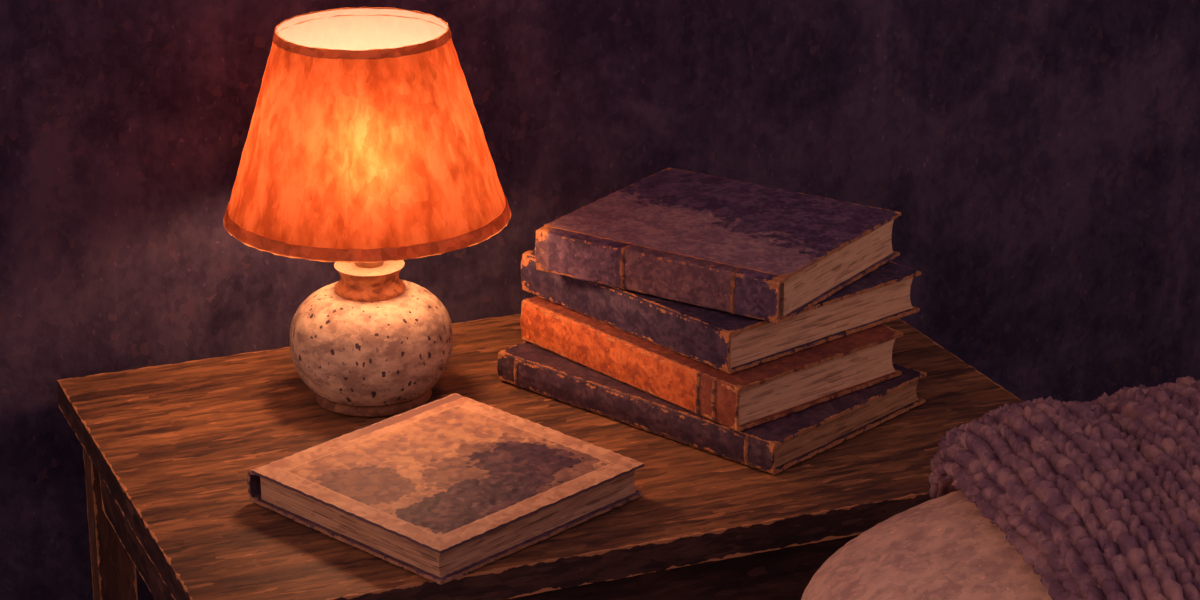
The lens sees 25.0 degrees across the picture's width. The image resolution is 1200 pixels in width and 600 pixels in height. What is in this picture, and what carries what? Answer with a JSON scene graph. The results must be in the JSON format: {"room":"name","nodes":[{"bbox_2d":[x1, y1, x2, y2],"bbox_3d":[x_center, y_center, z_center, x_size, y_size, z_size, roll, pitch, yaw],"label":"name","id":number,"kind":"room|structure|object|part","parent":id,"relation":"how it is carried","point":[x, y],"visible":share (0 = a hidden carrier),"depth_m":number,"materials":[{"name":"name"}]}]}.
{"room":"bedroom","nodes":[
{"label":"bedroom","id":0,"kind":"room"},
{"bbox_2d":[0,0,1199,599],"bbox_3d":[0.080,-0.787,2.481,7.700,2.700,0.102,-8,22,-21],"label":"wall","id":1,"kind":"structure","parent":0,"point":[1039,160],"depth_m":2.62,"materials":[{"name":"paint"}]},
{"bbox_3d":[0.847,1.138,1.217,7.700,0.050,4.100,-8,22,-21],"label":"floor","id":2,"kind":"structure","parent":0,"visible":0},
{"bbox_2d":[56,314,1022,599],"bbox_3d":[-0.031,0.362,2.467,0.784,0.551,0.524,-8,22,-21],"label":"bedside table","id":3,"kind":"object","parent":2,"relation":"on","point":[169,450],"visible":0.45,"depth_m":2.24,"materials":[{"name":"brown wood"}]},
{"bbox_3d":[-0.450,0.350,2.541,0.035,0.524,0.035,-8,22,-21],"label":"leg","id":4,"kind":"part","parent":3,"relation":"part of","materials":[{"name":"brown wood"}]},
{"bbox_2d":[224,7,510,416],"bbox_3d":[-0.203,-0.073,2.362,0.249,0.338,0.250,0,20,0],"label":"table lamp","id":5,"kind":"object","parent":3,"relation":"on","point":[366,152],"visible":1,"depth_m":2.27,"materials":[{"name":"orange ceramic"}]},
{"bbox_3d":[-0.203,-0.228,2.306,0.152,0.009,0.152,0,20,0],"label":"trim","id":6,"kind":"part","parent":5,"relation":"part of","materials":[{"name":"orange fabric"}]},
{"bbox_3d":[-0.203,-0.152,2.333,0.247,0.166,0.246,0,20,0],"label":"lamp shade","id":7,"kind":"part","parent":5,"relation":"part of","materials":[{"name":"orange fabric"}]},
{"bbox_3d":[-0.203,-0.079,2.360,0.249,0.012,0.250,0,20,0],"label":"trim","id":8,"kind":"part","parent":5,"relation":"part of","materials":[{"name":"orange fabric"}]},
{"bbox_2d":[355,261,383,267],"bbox_3d":[-0.202,-0.063,2.366,0.032,0.069,0.032,0,20,0],"label":"socket","id":9,"kind":"object","parent":5,"relation":"attached to","point":[363,264],"depth_m":2.37,"materials":[{"name":"orange metal"}]},
{"bbox_2d":[247,393,643,584],"bbox_3d":[-0.125,0.148,2.205,0.229,0.030,0.229,18,27,40],"label":"hardcover book","id":10,"kind":"object","parent":3,"relation":"on","point":[447,488],"visible":1,"depth_m":2.17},
{"bbox_2d":[497,341,926,473],"bbox_3d":[0.098,0.069,2.422,0.318,0.029,0.220,17,26,39],"label":"hardcover book","id":11,"kind":"object","parent":3,"relation":"on","point":[774,446],"visible":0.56,"depth_m":2.34,"materials":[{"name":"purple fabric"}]},
{"bbox_2d":[520,296,902,430],"bbox_3d":[0.097,0.033,2.419,0.203,0.040,0.284,-16,26,-38],"label":"hardcover book","id":12,"kind":"object","parent":11,"relation":"on","point":[750,397],"visible":0.6,"depth_m":2.33,"materials":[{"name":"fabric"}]},
{"bbox_2d":[521,249,921,373],"bbox_3d":[0.107,-0.016,2.439,0.237,0.038,0.274,-17,26,-38],"label":"hardcover book","id":13,"kind":"object","parent":12,"relation":"on","point":[727,342],"visible":0.42,"depth_m":2.35,"materials":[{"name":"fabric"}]},
{"bbox_2d":[535,167,900,323],"bbox_3d":[0.106,-0.051,2.419,0.248,0.042,0.223,13,24,31],"label":"hardcover book","id":14,"kind":"object","parent":13,"relation":"on","point":[769,254],"visible":1,"depth_m":2.37,"materials":[{"name":"purple leather"}]},
{"bbox_3d":[0.891,0.588,1.848,0.920,0.550,0.900,-8,22,-21],"label":"bed","id":15,"kind":"object","parent":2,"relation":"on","visible":0},
{"bbox_2d":[801,490,1050,599],"bbox_3d":[0.444,0.212,1.858,0.607,0.143,0.464,-8,22,-21],"label":"pillow","id":16,"kind":"object","parent":15,"relation":"on","point":[942,547],"visible":0.45,"depth_m":1.83,"materials":[{"name":"fabric"}]},
{"bbox_2d":[929,376,1199,599],"bbox_3d":[0.508,0.158,1.830,0.502,0.133,0.743,-4,20,-10],"label":"knitted throw","id":17,"kind":"object","parent":16,"relation":"on","point":[1100,496],"visible":0.97,"depth_m":1.79,"materials":[{"name":"fabric"}]}
]}

